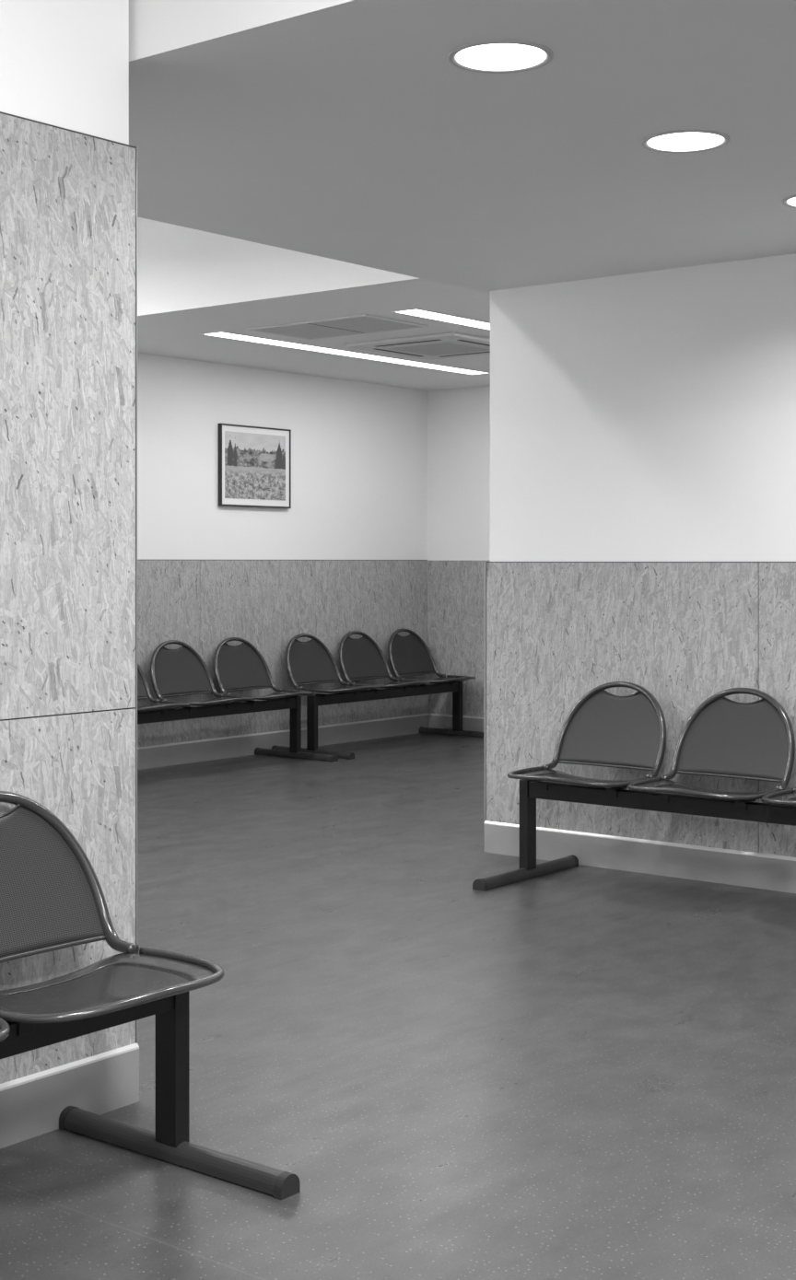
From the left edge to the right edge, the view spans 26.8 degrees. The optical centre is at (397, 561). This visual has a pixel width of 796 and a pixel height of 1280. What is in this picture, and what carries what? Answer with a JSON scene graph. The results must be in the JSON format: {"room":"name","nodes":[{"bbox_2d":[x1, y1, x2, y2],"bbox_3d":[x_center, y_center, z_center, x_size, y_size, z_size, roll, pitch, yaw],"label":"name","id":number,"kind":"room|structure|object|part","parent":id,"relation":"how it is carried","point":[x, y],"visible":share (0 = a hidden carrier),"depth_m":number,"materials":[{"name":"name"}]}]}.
{"room":"waiting room","nodes":[
{"label":"waiting room","id":0,"kind":"room"},
{"bbox_2d":[0,0,128,144],"bbox_3d":[-2.574,-0.300,1.949,0.206,3.300,5.852,0,0,38],"label":"wall","id":1,"kind":"structure","parent":0,"point":[64,64],"depth_m":4.03,"materials":[{"name":"white paint"}]},
{"bbox_2d":[0,707,133,721],"bbox_3d":[-2.146,0.086,2.318,0.006,2.241,4.763,0,0,38],"label":"trim","id":2,"kind":"structure","parent":1,"relation":"attached to","point":[130,707],"depth_m":4.01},
{"bbox_2d":[0,113,135,719],"bbox_3d":[-1.412,-0.335,3.236,0.014,1.399,2.409,0,0,38],"label":"wall panel","id":3,"kind":"object","parent":1,"relation":"attached to","point":[67,198],"depth_m":4.00,"materials":[{"name":"grey wood"}]},
{"bbox_2d":[0,708,135,1083],"bbox_3d":[-1.412,0.787,3.236,0.014,0.839,2.409,0,0,38],"label":"wall panel","id":4,"kind":"object","parent":1,"relation":"attached to","point":[79,767],"depth_m":4.04,"materials":[{"name":"grey wood"}]},
{"bbox_2d":[0,111,135,148],"bbox_3d":[-2.143,-1.037,2.316,0.013,0.004,4.763,0,0,38],"label":"trim","id":5,"kind":"structure","parent":1,"relation":"attached to","point":[0,111],"depth_m":4.00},
{"bbox_2d":[0,1042,139,1148],"bbox_3d":[-2.133,1.278,2.309,0.010,0.145,4.765,0,0,38],"label":"baseboard","id":6,"kind":"structure","parent":1,"relation":"attached to","point":[31,1106],"depth_m":3.99,"materials":[{"name":"paint"}]},
{"bbox_2d":[133,145,137,1043],"bbox_3d":[-0.666,0.154,4.186,0.032,2.392,0.003,0,0,38],"label":"trim","id":7,"kind":"structure","parent":1,"relation":"attached to","point":[135,707],"depth_m":4.18,"materials":[{"name":"grey metal"}]},
{"bbox_2d":[137,352,427,559],"bbox_3d":[-2.250,-0.300,10.341,0.236,3.300,8.200,0,0,38],"label":"wall","id":8,"kind":"structure","parent":0,"point":[359,449],"depth_m":12.00,"materials":[{"name":"white paint"}]},
{"bbox_2d":[137,559,199,746],"bbox_3d":[-2.090,0.599,10.342,0.014,1.217,2.396,0,0,38],"label":"wall panel","id":9,"kind":"object","parent":8,"relation":"attached to","point":[168,590],"depth_m":11.04,"materials":[{"name":"grey wood"}]},
{"bbox_2d":[217,423,290,508],"bbox_3d":[-1.002,-0.665,11.699,0.030,0.565,0.710,0,0,38],"label":"framed picture","id":10,"kind":"object","parent":8,"relation":"attached to","point":[254,462],"visible":1,"depth_m":11.67},
{"bbox_2d":[224,430,285,500],"bbox_3d":[-0.995,-0.668,11.691,0.002,0.460,0.615,0,0,38],"label":"print","id":11,"kind":"object","parent":10,"relation":"attached to","point":[254,460],"depth_m":11.69},
{"bbox_2d":[137,713,428,769],"bbox_3d":[-2.133,1.278,10.268,0.010,0.145,7.630,0,0,38],"label":"baseboard","id":12,"kind":"structure","parent":8,"relation":"attached to","point":[161,755],"depth_m":11.73,"materials":[{"name":"metal"}]},
{"bbox_2d":[199,559,427,739],"bbox_3d":[-0.557,0.599,12.272,0.014,1.217,2.526,0,0,38],"label":"wall panel","id":13,"kind":"object","parent":8,"relation":"attached to","point":[264,603],"depth_m":12.12,"materials":[{"name":"grey wood"}]},
{"bbox_2d":[300,559,427,560],"bbox_3d":[-2.143,-0.012,10.276,0.012,0.004,7.630,0,0,38],"label":"trim","id":14,"kind":"structure","parent":8,"relation":"attached to","point":[300,560],"depth_m":12.64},
{"bbox_2d":[137,216,489,390],"bbox_3d":[0.301,-1.655,10.698,3.768,0.590,4.468,0,0,38],"label":"ceiling","id":15,"kind":"structure","parent":0,"point":[192,283],"depth_m":9.11,"materials":[{"name":"white paint"}]},
{"bbox_2d":[246,314,427,339],"bbox_3d":[-0.354,-1.355,9.653,0.900,0.010,0.560,0,0,38],"label":"ceiling vent","id":16,"kind":"object","parent":15,"relation":"in","point":[364,323],"visible":1,"depth_m":9.61,"materials":[{"name":"white plastic"}]},
{"bbox_2d":[255,323,361,338],"bbox_3d":[-0.522,-1.354,9.786,0.416,0.007,0.497,0,0,38],"label":"grille","id":17,"kind":"object","parent":16,"relation":"attached to","point":[303,331],"depth_m":9.77,"materials":[{"name":"grey plastic"}]},
{"bbox_2d":[309,316,418,332],"bbox_3d":[-0.187,-1.354,9.520,0.416,0.007,0.497,0,0,38],"label":"grille","id":18,"kind":"object","parent":16,"relation":"attached to","point":[354,324],"depth_m":9.50,"materials":[{"name":"grey plastic"}]},
{"bbox_2d":[200,331,489,374],"bbox_3d":[-0.253,-1.358,10.971,0.174,0.004,2.754,0,0,38],"label":"recessed light","id":19,"kind":"object","parent":15,"relation":"in","point":[223,334],"visible":0.96,"depth_m":10.80,"materials":[{"name":"white plastic"}]},
{"bbox_2d":[206,332,366,356],"bbox_3d":[-0.673,-1.358,10.443,0.150,0.002,1.374,0,0,38],"label":"diffuser","id":20,"kind":"object","parent":19,"relation":"attached to","point":[229,335],"depth_m":10.39,"materials":[{"name":"white plastic"}]},
{"bbox_2d":[353,354,484,374],"bbox_3d":[0.176,-1.358,11.511,0.150,0.002,1.344,0,0,38],"label":"diffuser","id":21,"kind":"object","parent":19,"relation":"attached to","point":[376,357],"depth_m":11.46,"materials":[{"name":"white plastic"}]},
{"bbox_2d":[343,331,489,360],"bbox_3d":[0.264,-1.347,10.465,0.860,0.027,0.860,0,0,38],"label":"air conditioning unit","id":22,"kind":"object","parent":15,"relation":"attached to","point":[447,344],"visible":0.89,"depth_m":10.34,"materials":[{"name":"white plastic"}]},
{"bbox_2d":[384,340,489,356],"bbox_3d":[0.264,-1.335,10.465,0.504,0.005,0.504,0,0,38],"label":"grille","id":23,"kind":"object","parent":22,"relation":"attached to","point":[439,347],"depth_m":10.43,"materials":[{"name":"white plastic"}]},
{"bbox_2d":[391,308,489,330],"bbox_3d":[0.886,-1.358,10.073,0.174,0.004,2.744,0,0,38],"label":"recessed light","id":24,"kind":"object","parent":15,"relation":"in","point":[416,312],"visible":0.38,"depth_m":9.29,"materials":[{"name":"white plastic"}]},
{"bbox_2d":[0,733,795,1279],"bbox_3d":[0.389,1.400,4.671,11.600,0.100,13.800,0,0,38],"label":"floor","id":25,"kind":"structure","parent":0,"point":[581,1072],"depth_m":4.56,"materials":[{"name":"plastic"}]},
{"bbox_2d":[0,791,300,1199],"bbox_3d":[-1.039,0.934,3.106,0.720,0.832,1.759,0,0,38],"label":"bench","id":26,"kind":"object","parent":25,"relation":"on","point":[52,896],"visible":1,"depth_m":3.75,"materials":[{"name":"black paint"}]},
{"bbox_3d":[-0.879,0.713,3.720,0.132,0.311,0.488,0,0,38],"label":"backrest","id":27,"kind":"part","parent":26,"relation":"part of","materials":[{"name":"paint"}]},
{"bbox_3d":[-0.830,0.870,3.681,0.022,0.012,0.495,0,0,38],"label":"rail","id":28,"kind":"part","parent":26,"relation":"part of","materials":[{"name":"grey metal"}]},
{"bbox_3d":[-0.856,0.711,3.702,0.236,0.386,0.548,0,0,38],"label":"frame","id":29,"kind":"part","parent":26,"relation":"part of","materials":[{"name":"grey paint"}]},
{"bbox_3d":[-0.637,0.913,3.528,0.331,0.030,0.443,0,0,38],"label":"seat panel","id":30,"kind":"part","parent":26,"relation":"part of","materials":[{"name":"metal"}]},
{"bbox_3d":[-0.635,0.904,3.527,0.408,0.046,0.546,0,0,38],"label":"seat","id":31,"kind":"part","parent":26,"relation":"part of","materials":[{"name":"grey paint"}]},
{"bbox_3d":[-0.510,1.121,3.772,0.068,0.382,0.043,0,0,38],"label":"leg","id":32,"kind":"part","parent":26,"relation":"part of","materials":[{"name":"black paint"}]},
{"bbox_2d":[137,637,337,762],"bbox_3d":[-1.415,0.934,10.585,0.720,0.832,2.339,0,0,38],"label":"bench","id":33,"kind":"object","parent":25,"relation":"on","point":[180,671],"visible":0.67,"depth_m":11.09,"materials":[{"name":"black paint"}]},
{"bbox_3d":[-1.796,0.713,10.517,0.132,0.311,0.488,0,0,38],"label":"backrest","id":34,"kind":"part","parent":33,"relation":"part of","materials":[{"name":"paint"}]},
{"bbox_3d":[-1.774,0.711,10.499,0.236,0.386,0.548,0,0,38],"label":"frame","id":35,"kind":"part","parent":33,"relation":"part of","materials":[{"name":"grey paint"}]},
{"bbox_3d":[-1.555,0.913,10.325,0.331,0.030,0.443,0,0,38],"label":"seat panel","id":36,"kind":"part","parent":33,"relation":"part of","materials":[{"name":"metal"}]},
{"bbox_3d":[-1.553,0.904,10.324,0.408,0.046,0.546,0,0,38],"label":"seat","id":37,"kind":"part","parent":33,"relation":"part of","materials":[{"name":"grey paint"}]},
{"bbox_3d":[-1.435,0.713,10.971,0.132,0.311,0.488,0,0,38],"label":"backrest","id":38,"kind":"part","parent":33,"relation":"part of","materials":[{"name":"paint"}]},
{"bbox_3d":[-1.386,0.870,10.932,0.022,0.012,0.495,0,0,38],"label":"rail","id":39,"kind":"part","parent":33,"relation":"part of","materials":[{"name":"black metal"}]},
{"bbox_3d":[-1.413,0.711,10.954,0.236,0.386,0.548,0,0,38],"label":"frame","id":40,"kind":"part","parent":33,"relation":"part of","materials":[{"name":"grey paint"}]},
{"bbox_3d":[-1.194,0.913,10.780,0.331,0.030,0.443,0,0,38],"label":"seat panel","id":41,"kind":"part","parent":33,"relation":"part of","materials":[{"name":"metal"}]},
{"bbox_3d":[-1.192,0.904,10.778,0.408,0.046,0.546,0,0,38],"label":"seat","id":42,"kind":"part","parent":33,"relation":"part of","materials":[{"name":"grey paint"}]},
{"bbox_3d":[-1.075,0.713,11.425,0.132,0.311,0.488,0,0,38],"label":"backrest","id":43,"kind":"part","parent":33,"relation":"part of","materials":[{"name":"paint"}]},
{"bbox_3d":[-1.053,0.711,11.408,0.236,0.386,0.548,0,0,38],"label":"frame","id":44,"kind":"part","parent":33,"relation":"part of","materials":[{"name":"grey paint"}]},
{"bbox_3d":[-1.026,0.870,11.387,0.022,0.012,0.495,0,0,38],"label":"rail","id":45,"kind":"part","parent":33,"relation":"part of","materials":[{"name":"black metal"}]},
{"bbox_3d":[-0.834,0.913,11.234,0.331,0.030,0.443,0,0,38],"label":"seat panel","id":46,"kind":"part","parent":33,"relation":"part of","materials":[{"name":"metal"}]},
{"bbox_3d":[-0.832,0.904,11.232,0.408,0.046,0.546,0,0,38],"label":"seat","id":47,"kind":"part","parent":33,"relation":"part of","materials":[{"name":"grey paint"}]},
{"bbox_3d":[-0.706,1.121,11.478,0.068,0.382,0.043,0,0,38],"label":"leg","id":48,"kind":"part","parent":33,"relation":"part of","materials":[{"name":"black paint"}]},
{"bbox_2d":[271,628,483,759],"bbox_3d":[-0.066,0.934,12.284,0.720,0.832,1.759,0,0,38],"label":"bench","id":49,"kind":"object","parent":25,"relation":"on","point":[309,662],"visible":1,"depth_m":12.35,"materials":[{"name":"paint"}]},
{"bbox_3d":[-0.595,1.121,11.619,0.068,0.382,0.043,0,0,38],"label":"leg","id":50,"kind":"part","parent":49,"relation":"part of","materials":[{"name":"black paint"}]},
{"bbox_3d":[-0.627,0.713,11.989,0.132,0.311,0.488,0,0,38],"label":"backrest","id":51,"kind":"part","parent":49,"relation":"part of","materials":[{"name":"paint"}]},
{"bbox_3d":[-0.605,0.711,11.972,0.236,0.386,0.548,0,0,38],"label":"frame","id":52,"kind":"part","parent":49,"relation":"part of","materials":[{"name":"grey paint"}]},
{"bbox_3d":[-0.578,0.870,11.950,0.022,0.012,0.495,0,0,38],"label":"rail","id":53,"kind":"part","parent":49,"relation":"part of","materials":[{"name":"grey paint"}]},
{"bbox_3d":[-0.386,0.913,11.798,0.331,0.030,0.443,0,0,38],"label":"seat panel","id":54,"kind":"part","parent":49,"relation":"part of","materials":[{"name":"metal"}]},
{"bbox_3d":[-0.384,0.904,11.796,0.408,0.046,0.546,0,0,38],"label":"seat","id":55,"kind":"part","parent":49,"relation":"part of","materials":[{"name":"grey paint"}]},
{"bbox_3d":[-0.267,0.713,12.444,0.132,0.311,0.488,0,0,38],"label":"backrest","id":56,"kind":"part","parent":49,"relation":"part of","materials":[{"name":"paint"}]},
{"bbox_3d":[-0.244,0.711,12.426,0.236,0.386,0.548,0,0,38],"label":"frame","id":57,"kind":"part","parent":49,"relation":"part of","materials":[{"name":"grey paint"}]},
{"bbox_3d":[-0.217,0.870,12.405,0.022,0.012,0.495,0,0,38],"label":"rail","id":58,"kind":"part","parent":49,"relation":"part of","materials":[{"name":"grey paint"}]},
{"bbox_3d":[-0.025,0.913,12.252,0.331,0.030,0.443,0,0,38],"label":"seat panel","id":59,"kind":"part","parent":49,"relation":"part of","materials":[{"name":"metal"}]},
{"bbox_3d":[-0.023,0.904,12.250,0.408,0.046,0.546,0,0,38],"label":"seat","id":60,"kind":"part","parent":49,"relation":"part of","materials":[{"name":"grey paint"}]},
{"bbox_3d":[0.094,0.713,12.898,0.132,0.311,0.488,0,0,38],"label":"backrest","id":61,"kind":"part","parent":49,"relation":"part of","materials":[{"name":"paint"}]},
{"bbox_3d":[0.116,0.711,12.880,0.236,0.386,0.548,0,0,38],"label":"frame","id":62,"kind":"part","parent":49,"relation":"part of","materials":[{"name":"grey paint"}]},
{"bbox_3d":[0.143,0.870,12.859,0.022,0.012,0.495,0,0,38],"label":"rail","id":63,"kind":"part","parent":49,"relation":"part of","materials":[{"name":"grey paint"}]},
{"bbox_3d":[0.335,0.913,12.706,0.331,0.030,0.443,0,0,38],"label":"seat panel","id":64,"kind":"part","parent":49,"relation":"part of","materials":[{"name":"metal"}]},
{"bbox_3d":[0.338,0.904,12.705,0.408,0.046,0.546,0,0,38],"label":"seat","id":65,"kind":"part","parent":49,"relation":"part of","materials":[{"name":"grey paint"}]},
{"bbox_3d":[0.463,1.121,12.950,0.068,0.382,0.043,0,0,38],"label":"leg","id":66,"kind":"part","parent":49,"relation":"part of","materials":[{"name":"black paint"}]},
{"bbox_2d":[472,681,795,891],"bbox_3d":[1.220,0.934,6.603,1.759,0.832,0.720,0,0,38],"label":"bench","id":67,"kind":"object","parent":25,"relation":"on","point":[723,737],"visible":1,"depth_m":6.89,"materials":[{"name":"paint"}]},
{"bbox_3d":[0.554,1.121,7.131,0.043,0.382,0.068,0,0,38],"label":"leg","id":68,"kind":"part","parent":67,"relation":"part of","materials":[{"name":"black paint"}]},
{"bbox_3d":[0.732,0.904,6.921,0.546,0.046,0.408,0,0,38],"label":"seat","id":69,"kind":"part","parent":67,"relation":"part of","materials":[{"name":"grey paint"}]},
{"bbox_3d":[0.734,0.913,6.923,0.443,0.030,0.331,0,0,38],"label":"seat panel","id":70,"kind":"part","parent":67,"relation":"part of","materials":[{"name":"metal"}]},
{"bbox_3d":[0.907,0.711,7.142,0.548,0.386,0.236,0,0,38],"label":"frame","id":71,"kind":"part","parent":67,"relation":"part of","materials":[{"name":"grey paint"}]},
{"bbox_3d":[0.886,0.870,7.115,0.495,0.012,0.022,0,0,38],"label":"rail","id":72,"kind":"part","parent":67,"relation":"part of","materials":[{"name":"grey metal"}]},
{"bbox_3d":[0.925,0.713,7.164,0.488,0.311,0.132,0,0,38],"label":"backrest","id":73,"kind":"part","parent":67,"relation":"part of","materials":[{"name":"paint"}]},
{"bbox_3d":[1.186,0.904,6.560,0.546,0.046,0.408,0,0,38],"label":"seat","id":74,"kind":"part","parent":67,"relation":"part of","materials":[{"name":"grey paint"}]},
{"bbox_3d":[1.188,0.913,6.562,0.443,0.030,0.331,0,0,38],"label":"seat panel","id":75,"kind":"part","parent":67,"relation":"part of","materials":[{"name":"metal"}]},
{"bbox_3d":[1.362,0.711,6.781,0.548,0.386,0.236,0,0,38],"label":"frame","id":76,"kind":"part","parent":67,"relation":"part of","materials":[{"name":"grey paint"}]},
{"bbox_3d":[1.340,0.870,6.754,0.495,0.012,0.022,0,0,38],"label":"rail","id":77,"kind":"part","parent":67,"relation":"part of","materials":[{"name":"grey metal"}]},
{"bbox_3d":[1.379,0.713,6.803,0.488,0.311,0.132,0,0,38],"label":"backrest","id":78,"kind":"part","parent":67,"relation":"part of","materials":[{"name":"paint"}]},
{"bbox_3d":[1.640,0.904,6.199,0.546,0.046,0.408,0,0,38],"label":"seat","id":79,"kind":"part","parent":67,"relation":"part of","materials":[{"name":"grey paint"}]},
{"bbox_2d":[427,385,489,560],"bbox_3d":[1.735,-0.005,12.204,3.860,2.710,0.186,0,0,38],"label":"wall","id":80,"kind":"structure","parent":0,"point":[458,419],"depth_m":13.08,"materials":[{"name":"white paint"}]},
{"bbox_2d":[427,713,483,732],"bbox_3d":[1.591,1.278,12.175,3.449,0.145,0.010,0,0,38],"label":"baseboard","id":81,"kind":"structure","parent":80,"relation":"attached to","point":[434,720],"depth_m":13.10,"materials":[{"name":"metal"}]},
{"bbox_2d":[427,560,489,717],"bbox_3d":[0.694,0.599,12.903,1.156,1.217,0.014,0,0,38],"label":"wall panel","id":82,"kind":"object","parent":80,"relation":"attached to","point":[455,588],"depth_m":13.08,"materials":[{"name":"grey wood"}]},
{"bbox_2d":[128,0,795,293],"bbox_3d":[2.420,-1.605,4.119,7.732,0.690,3.722,0,0,38],"label":"ceiling","id":83,"kind":"structure","parent":0,"point":[347,131],"depth_m":4.82,"materials":[{"name":"white paint"}]},
{"bbox_2d":[447,39,553,73],"bbox_3d":[0.256,-1.257,4.156,0.262,0.006,0.262,0,0,38],"label":"recessed light","id":84,"kind":"object","parent":83,"relation":"in","point":[494,56],"visible":1,"depth_m":4.15,"materials":[{"name":"white plastic"}]},
{"bbox_2d":[455,43,545,70],"bbox_3d":[0.256,-1.258,4.156,0.222,0.003,0.222,0,0,38],"label":"diffuser","id":85,"kind":"object","parent":84,"relation":"attached to","point":[470,56],"depth_m":4.15,"materials":[{"name":"white plastic"}]},
{"bbox_2d":[640,129,730,152],"bbox_3d":[0.861,-1.257,4.992,0.262,0.006,0.262,0,0,38],"label":"recessed light","id":86,"kind":"object","parent":83,"relation":"in","point":[678,141],"visible":1,"depth_m":4.99,"materials":[{"name":"white plastic"}]},
{"bbox_2d":[648,132,722,151],"bbox_3d":[0.861,-1.258,4.992,0.222,0.003,0.222,0,0,38],"label":"diffuser","id":87,"kind":"object","parent":86,"relation":"attached to","point":[660,141],"depth_m":4.98,"materials":[{"name":"white plastic"}]},
{"bbox_2d":[781,194,795,208],"bbox_3d":[1.469,-1.257,5.802,0.262,0.006,0.262,0,0,38],"label":"recessed light","id":88,"kind":"object","parent":83,"relation":"in","point":[790,201],"visible":1,"depth_m":5.82,"materials":[{"name":"white plastic"}]},
{"bbox_2d":[787,197,795,206],"bbox_3d":[1.469,-1.258,5.802,0.222,0.003,0.222,0,0,38],"label":"diffuser","id":89,"kind":"object","parent":88,"relation":"attached to","point":[791,201],"depth_m":5.82,"materials":[{"name":"white plastic"}]},
{"bbox_2d":[489,253,795,561],"bbox_3d":[3.516,0.045,5.468,7.693,2.610,0.246,0,0,38],"label":"wall","id":90,"kind":"structure","parent":0,"point":[645,416],"depth_m":7.25,"materials":[{"name":"white paint"}]},
{"bbox_2d":[483,561,486,851],"bbox_3d":[0.415,0.675,7.773,0.009,1.350,0.033,0,0,38],"label":"trim","id":91,"kind":"structure","parent":90,"relation":"attached to","point":[484,563],"depth_m":7.76,"materials":[{"name":"grey metal"}]},
{"bbox_2d":[486,562,758,852],"bbox_3d":[0.954,0.606,7.336,1.376,1.203,0.014,0,0,38],"label":"wall panel","id":92,"kind":"object","parent":90,"relation":"attached to","point":[686,634],"depth_m":7.34,"materials":[{"name":"grey wood"}]},
{"bbox_2d":[484,820,795,893],"bbox_3d":[2.796,1.278,5.859,6.106,0.145,0.010,0,0,38],"label":"baseboard","id":93,"kind":"structure","parent":90,"relation":"attached to","point":[758,870],"depth_m":7.20,"materials":[{"name":"paint"}]},
{"bbox_2d":[486,561,795,562],"bbox_3d":[2.805,0.002,5.868,6.104,0.004,0.012,0,0,38],"label":"trim","id":94,"kind":"structure","parent":90,"relation":"attached to","point":[486,562],"depth_m":7.25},
{"bbox_2d":[758,562,795,857],"bbox_3d":[2.464,0.606,6.138,2.470,1.203,0.014,0,0,38],"label":"wall panel","id":95,"kind":"object","parent":90,"relation":"attached to","point":[776,580],"depth_m":6.85,"materials":[{"name":"grey wood"}]}
]}

